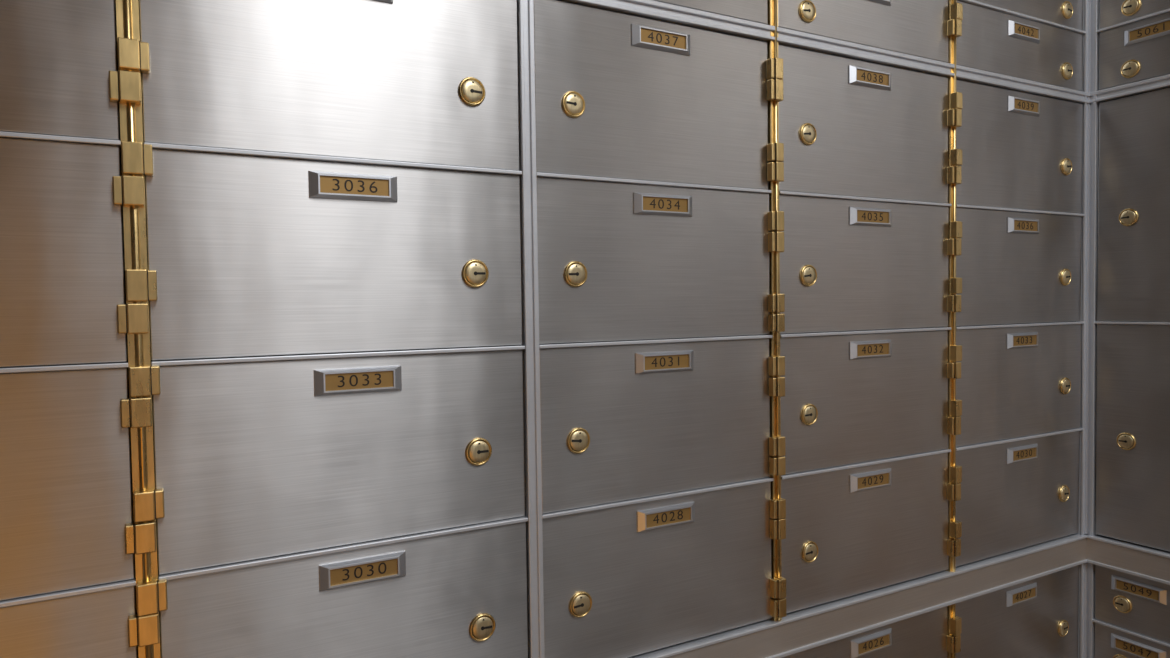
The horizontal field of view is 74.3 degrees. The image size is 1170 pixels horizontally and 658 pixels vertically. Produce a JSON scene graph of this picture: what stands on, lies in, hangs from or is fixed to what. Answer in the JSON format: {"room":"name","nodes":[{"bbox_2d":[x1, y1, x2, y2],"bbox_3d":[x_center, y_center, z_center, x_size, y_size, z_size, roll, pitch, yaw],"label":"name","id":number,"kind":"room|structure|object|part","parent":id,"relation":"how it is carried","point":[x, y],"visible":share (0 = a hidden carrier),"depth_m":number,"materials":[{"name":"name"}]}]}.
{"room":"bank vault","nodes":[
{"label":"bank vault","id":0,"kind":"room"},
{"bbox_3d":[0.235,1.610,-0.375,2.253,0.100,2.240,-2,2,-29],"label":"floor","id":1,"kind":"structure","parent":0,"visible":0},
{"bbox_2d":[0,0,1090,657],"bbox_3d":[-0.040,0.251,0.594,1.495,2.516,0.020,-2,2,-29],"label":"cabinet frame","id":2,"kind":"object","parent":1,"relation":"on","point":[801,630],"visible":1,"depth_m":0.68,"materials":[{"name":"metal"}]},
{"bbox_2d":[0,0,119,139],"bbox_3d":[-0.372,-0.173,0.395,0.226,0.131,0.011,-2,2,-30],"label":"box","id":3,"kind":"object","parent":2,"relation":"in","point":[57,57],"visible":1,"depth_m":0.44,"materials":[{"name":"silver metal"}]},
{"bbox_2d":[0,138,126,366],"bbox_3d":[-0.370,-0.041,0.399,0.225,0.126,0.010,-2,2,-30],"label":"box","id":4,"kind":"object","parent":2,"relation":"in","point":[62,283],"visible":1,"depth_m":0.44,"materials":[{"name":"silver metal"}]},
{"bbox_2d":[0,368,134,600],"bbox_3d":[-0.368,0.089,0.404,0.226,0.126,0.011,-2,2,-30],"label":"box","id":5,"kind":"object","parent":2,"relation":"in","point":[66,486],"visible":1,"depth_m":0.44,"materials":[{"name":"silver metal"}]},
{"bbox_2d":[0,586,137,657],"bbox_3d":[-0.366,0.219,0.408,0.226,0.126,0.011,-2,2,-30],"label":"box","id":6,"kind":"object","parent":2,"relation":"in","point":[95,624],"visible":1,"depth_m":0.45,"materials":[{"name":"silver metal"}]},
{"bbox_2d":[109,0,167,657],"bbox_3d":[-0.265,0.017,0.459,0.021,1.115,0.014,-2,2,-29],"label":"brass hinge","id":7,"kind":"object","parent":2,"relation":"attached to","point":[125,88],"visible":1,"depth_m":0.45,"materials":[{"name":"gold metal"}]},
{"bbox_2d":[139,0,519,170],"bbox_3d":[-0.157,-0.180,0.516,0.244,0.131,0.011,-2,2,-29],"label":"box","id":8,"kind":"object","parent":2,"relation":"in","point":[411,81],"visible":1,"depth_m":0.51,"materials":[{"name":"silver metal"}]},
{"bbox_3d":[-0.156,-0.230,0.511,0.058,0.017,0.004,-2,2,-29],"label":"number plate","id":9,"kind":"part","parent":8,"relation":"part of","materials":[{"name":"metal"}]},
{"bbox_2d":[145,149,522,359],"bbox_3d":[-0.155,-0.048,0.520,0.244,0.126,0.010,-2,2,-29],"label":"box","id":10,"kind":"object","parent":2,"relation":"in","point":[250,255],"visible":1,"depth_m":0.51,"materials":[{"name":"silver metal"}]},
{"bbox_3d":[-0.154,-0.095,0.516,0.058,0.017,0.004,-2,2,-29],"label":"number plate","id":11,"kind":"part","parent":10,"relation":"part of","materials":[{"name":"metal"}]},
{"bbox_2d":[152,350,524,574],"bbox_3d":[-0.153,0.082,0.524,0.244,0.126,0.011,-2,2,-29],"label":"box","id":12,"kind":"object","parent":2,"relation":"in","point":[261,459],"visible":1,"depth_m":0.51,"materials":[{"name":"silver metal"}]},
{"bbox_3d":[-0.152,0.035,0.520,0.058,0.017,0.004,-2,2,-29],"label":"number plate","id":13,"kind":"part","parent":12,"relation":"part of","materials":[{"name":"metal"}]},
{"bbox_2d":[160,522,527,657],"bbox_3d":[-0.151,0.212,0.529,0.244,0.126,0.011,-2,2,-29],"label":"box","id":14,"kind":"object","parent":2,"relation":"in","point":[461,594],"visible":1,"depth_m":0.53,"materials":[{"name":"silver metal"}]},
{"bbox_3d":[-0.150,0.165,0.525,0.058,0.017,0.004,-2,2,-29],"label":"number plate","id":15,"kind":"part","parent":14,"relation":"part of","materials":[{"name":"metal"}]},
{"bbox_2d":[534,0,767,189],"bbox_3d":[0.063,-0.187,0.637,0.231,0.131,0.010,-2,2,-29],"label":"box","id":16,"kind":"object","parent":2,"relation":"in","point":[618,95],"visible":1,"depth_m":0.63,"materials":[{"name":"silver metal"}]},
{"bbox_3d":[0.064,-0.237,0.632,0.058,0.017,0.004,-2,2,-29],"label":"number plate","id":17,"kind":"part","parent":16,"relation":"part of","materials":[{"name":"gold metal"}]},
{"bbox_2d":[537,177,769,343],"bbox_3d":[0.065,-0.055,0.641,0.231,0.126,0.010,-2,3,-29],"label":"box","id":18,"kind":"object","parent":2,"relation":"in","point":[617,261],"visible":1,"depth_m":0.63,"materials":[{"name":"silver metal"}]},
{"bbox_3d":[0.066,-0.103,0.637,0.058,0.017,0.004,-2,2,-29],"label":"number plate","id":19,"kind":"part","parent":18,"relation":"part of","materials":[{"name":"metal"}]},
{"bbox_2d":[539,338,769,513],"bbox_3d":[0.067,0.075,0.646,0.231,0.126,0.010,-2,2,-29],"label":"box","id":20,"kind":"object","parent":2,"relation":"in","point":[632,421],"visible":1,"depth_m":0.64,"materials":[{"name":"silver metal"}]},
{"bbox_3d":[0.067,0.027,0.641,0.058,0.017,0.004,-2,2,-29],"label":"number plate","id":21,"kind":"part","parent":20,"relation":"part of","materials":[{"name":"gold metal"}]},
{"bbox_2d":[542,482,771,657],"bbox_3d":[0.069,0.205,0.650,0.231,0.126,0.010,-2,2,-29],"label":"box","id":22,"kind":"object","parent":2,"relation":"in","point":[625,581],"visible":1,"depth_m":0.64,"materials":[{"name":"silver metal"}]},
{"bbox_3d":[0.069,0.157,0.646,0.058,0.017,0.004,-2,2,-29],"label":"number plate","id":23,"kind":"part","parent":22,"relation":"part of","materials":[{"name":"metal"}]},
{"bbox_2d":[654,0,767,23],"bbox_3d":[0.061,-0.302,0.633,0.231,0.068,0.010,-2,2,-29],"label":"box","id":24,"kind":"object","parent":2,"relation":"in","point":[750,10],"visible":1,"depth_m":0.67,"materials":[{"name":"silver metal"}]},
{"bbox_2d":[766,0,786,620],"bbox_3d":[0.171,0.003,0.699,0.013,1.115,0.014,-2,2,-29],"label":"brass hinge","id":25,"kind":"object","parent":2,"relation":"attached to","point":[775,150],"visible":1,"depth_m":0.69,"materials":[{"name":"gold metal"}]},
{"bbox_2d":[778,45,947,202],"bbox_3d":[0.278,-0.195,0.756,0.237,0.130,0.010,-2,2,-29],"label":"box","id":26,"kind":"object","parent":2,"relation":"in","point":[848,127],"visible":1,"depth_m":0.75,"materials":[{"name":"silver metal"}]},
{"bbox_3d":[0.279,-0.244,0.751,0.058,0.017,0.004,-2,2,-29],"label":"number plate","id":27,"kind":"part","parent":26,"relation":"part of","materials":[{"name":"gold metal"}]},
{"bbox_2d":[778,0,948,62],"bbox_3d":[0.276,-0.309,0.752,0.237,0.068,0.011,-2,2,-29],"label":"box","id":28,"kind":"object","parent":2,"relation":"in","point":[918,28],"visible":1,"depth_m":0.76,"materials":[{"name":"silver metal"}]},
{"bbox_3d":[0.278,-0.327,0.749,0.058,0.017,0.004,-2,2,-29],"label":"number plate","id":29,"kind":"part","parent":28,"relation":"part of","materials":[{"name":"silver metal"}]},
{"bbox_2d":[779,195,948,333],"bbox_3d":[0.280,-0.062,0.760,0.237,0.126,0.010,-2,2,-28],"label":"box","id":30,"kind":"object","parent":2,"relation":"in","point":[846,265],"visible":1,"depth_m":0.75,"materials":[{"name":"silver metal"}]},
{"bbox_3d":[0.281,-0.110,0.756,0.058,0.017,0.004,-2,2,-29],"label":"number plate","id":31,"kind":"part","parent":30,"relation":"part of","materials":[{"name":"metal"}]},
{"bbox_2d":[780,330,947,473],"bbox_3d":[0.282,0.068,0.765,0.237,0.126,0.010,-2,2,-28],"label":"box","id":32,"kind":"object","parent":2,"relation":"in","point":[851,398],"visible":1,"depth_m":0.76,"materials":[{"name":"silver metal"}]},
{"bbox_3d":[0.282,0.020,0.760,0.058,0.017,0.004,-2,2,-29],"label":"number plate","id":33,"kind":"part","parent":32,"relation":"part of","materials":[{"name":"metal"}]},
{"bbox_2d":[781,452,948,612],"bbox_3d":[0.284,0.198,0.769,0.237,0.126,0.010,-2,2,-28],"label":"box","id":34,"kind":"object","parent":2,"relation":"in","point":[852,531],"visible":1,"depth_m":0.76,"materials":[{"name":"silver metal"}]},
{"bbox_3d":[0.284,0.150,0.765,0.058,0.017,0.004,-2,2,-29],"label":"number plate","id":35,"kind":"part","parent":34,"relation":"part of","materials":[{"name":"gold metal"}]},
{"bbox_2d":[783,606,947,657],"bbox_3d":[0.286,0.361,0.774,0.237,0.126,0.011,-2,2,-29],"label":"box","id":36,"kind":"object","parent":2,"relation":"in","point":[924,635],"visible":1,"depth_m":0.79,"materials":[{"name":"silver metal"}]},
{"bbox_3d":[0.287,0.314,0.770,0.058,0.017,0.004,-2,2,-29],"label":"number plate","id":37,"kind":"part","parent":36,"relation":"part of","materials":[{"name":"metal"}]},
{"bbox_2d":[946,0,962,657],"bbox_3d":[0.391,-0.004,0.820,0.017,1.115,0.014,-2,2,-29],"label":"brass hinge","id":38,"kind":"object","parent":2,"relation":"attached to","point":[954,25],"visible":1,"depth_m":0.81,"materials":[{"name":"gold metal"}]},
{"bbox_2d":[955,565,1078,657],"bbox_3d":[0.503,0.354,0.894,0.238,0.126,0.011,-2,2,-29],"label":"box","id":39,"kind":"object","parent":2,"relation":"in","point":[1038,617],"visible":1,"depth_m":0.90,"materials":[{"name":"silver metal"}]},
{"bbox_3d":[0.504,0.307,0.890,0.058,0.017,0.004,-2,2,-29],"label":"number plate","id":40,"kind":"part","parent":39,"relation":"part of","materials":[{"name":"metal"}]},
{"bbox_2d":[956,431,1079,566],"bbox_3d":[0.501,0.190,0.889,0.238,0.126,0.010,-2,3,-29],"label":"box","id":41,"kind":"object","parent":2,"relation":"in","point":[1016,495],"visible":1,"depth_m":0.88,"materials":[{"name":"silver metal"}]},
{"bbox_3d":[0.502,0.143,0.884,0.058,0.017,0.004,-2,3,-29],"label":"number plate","id":42,"kind":"part","parent":41,"relation":"part of","materials":[{"name":"gold metal"}]},
{"bbox_2d":[956,324,1080,446],"bbox_3d":[0.499,0.060,0.884,0.238,0.126,0.010,-2,2,-28],"label":"box","id":43,"kind":"object","parent":2,"relation":"in","point":[1014,382],"visible":1,"depth_m":0.88,"materials":[{"name":"silver metal"}]},
{"bbox_3d":[0.500,0.013,0.880,0.058,0.017,0.004,-2,2,-29],"label":"number plate","id":44,"kind":"part","parent":43,"relation":"part of","materials":[{"name":"metal"}]},
{"bbox_2d":[956,207,1081,325],"bbox_3d":[0.497,-0.070,0.880,0.238,0.126,0.011,-2,3,-29],"label":"box","id":45,"kind":"object","parent":2,"relation":"in","point":[1013,267],"visible":1,"depth_m":0.88,"materials":[{"name":"silver metal"}]},
{"bbox_3d":[0.498,-0.117,0.875,0.058,0.017,0.004,-2,3,-29],"label":"number plate","id":46,"kind":"part","parent":45,"relation":"part of","materials":[{"name":"metal"}]},
{"bbox_2d":[956,80,1082,213],"bbox_3d":[0.495,-0.202,0.876,0.238,0.131,0.011,-2,2,-28],"label":"box","id":47,"kind":"object","parent":2,"relation":"in","point":[1020,150],"visible":1,"depth_m":0.87,"materials":[{"name":"silver metal"}]},
{"bbox_3d":[0.496,-0.252,0.871,0.058,0.017,0.004,-2,2,-29],"label":"number plate","id":48,"kind":"part","parent":47,"relation":"part of","materials":[{"name":"gold metal"}]},
{"bbox_2d":[956,0,1082,90],"bbox_3d":[0.494,-0.317,0.872,0.238,0.068,0.011,-2,2,-29],"label":"box","id":49,"kind":"object","parent":2,"relation":"in","point":[993,41],"visible":1,"depth_m":0.87,"materials":[{"name":"silver metal"}]},
{"bbox_3d":[0.495,-0.335,0.869,0.058,0.017,0.004,-2,2,-29],"label":"number plate","id":50,"kind":"part","parent":49,"relation":"part of","materials":[{"name":"gold metal"}]},
{"bbox_2d":[975,0,1082,30],"bbox_3d":[0.493,-0.388,0.870,0.238,0.068,0.011,-2,2,-29],"label":"box","id":51,"kind":"object","parent":2,"relation":"in","point":[1069,13],"visible":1,"depth_m":0.90,"materials":[{"name":"silver metal"}]},
{"bbox_2d":[1084,0,1169,657],"bbox_3d":[1.109,0.252,0.067,0.020,2.516,2.028,-2,2,-29],"label":"cabinet frame","id":52,"kind":"object","parent":1,"relation":"on","point":[1146,562],"visible":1,"depth_m":0.93,"materials":[{"name":"metal"}]},
{"bbox_2d":[1095,324,1169,551],"bbox_3d":[0.679,0.125,0.834,0.011,0.256,0.238,-2,2,-29],"label":"box","id":53,"kind":"object","parent":52,"relation":"in","point":[1133,364],"visible":1,"depth_m":0.90,"materials":[{"name":"silver metal"}]},
{"bbox_2d":[1095,565,1169,642],"bbox_3d":[0.649,0.322,0.900,0.010,0.068,0.104,-2,2,-29],"label":"box","id":54,"kind":"object","parent":52,"relation":"in","point":[1137,604],"visible":1,"depth_m":0.91,"materials":[{"name":"silver metal"}]},
{"bbox_3d":[0.645,0.304,0.901,0.004,0.017,0.058,-2,2,-29],"label":"number plate","id":55,"kind":"part","parent":54,"relation":"part of","materials":[{"name":"gold metal"}]},
{"bbox_2d":[1095,623,1169,657],"bbox_3d":[0.650,0.393,0.902,0.010,0.068,0.104,-2,2,-28],"label":"box","id":56,"kind":"object","parent":52,"relation":"in","point":[1109,642],"visible":1,"depth_m":0.92,"materials":[{"name":"silver metal"}]},
{"bbox_3d":[0.646,0.375,0.903,0.004,0.017,0.058,-2,2,-29],"label":"number plate","id":57,"kind":"part","parent":56,"relation":"part of","materials":[{"name":"gold metal"}]},
{"bbox_2d":[1097,88,1169,321],"bbox_3d":[0.675,-0.138,0.826,0.011,0.261,0.238,-1,2,-29],"label":"box","id":58,"kind":"object","parent":52,"relation":"in","point":[1133,270],"visible":1,"depth_m":0.89,"materials":[{"name":"silver metal"}]},
{"bbox_2d":[1099,12,1169,89],"bbox_3d":[0.644,-0.319,0.872,0.010,0.068,0.118,-2,2,-29],"label":"box","id":59,"kind":"object","parent":52,"relation":"in","point":[1140,50],"visible":1,"depth_m":0.89,"materials":[{"name":"silver metal"}]},
{"bbox_3d":[0.640,-0.337,0.871,0.004,0.017,0.058,-2,2,-29],"label":"number plate","id":60,"kind":"part","parent":59,"relation":"part of","materials":[{"name":"gold metal"}]},
{"bbox_2d":[1100,0,1169,28],"bbox_3d":[0.643,-0.390,0.869,0.010,0.068,0.118,-2,2,-29],"label":"box","id":61,"kind":"object","parent":52,"relation":"in","point":[1112,12],"visible":1,"depth_m":0.89,"materials":[{"name":"silver metal"}]}
]}

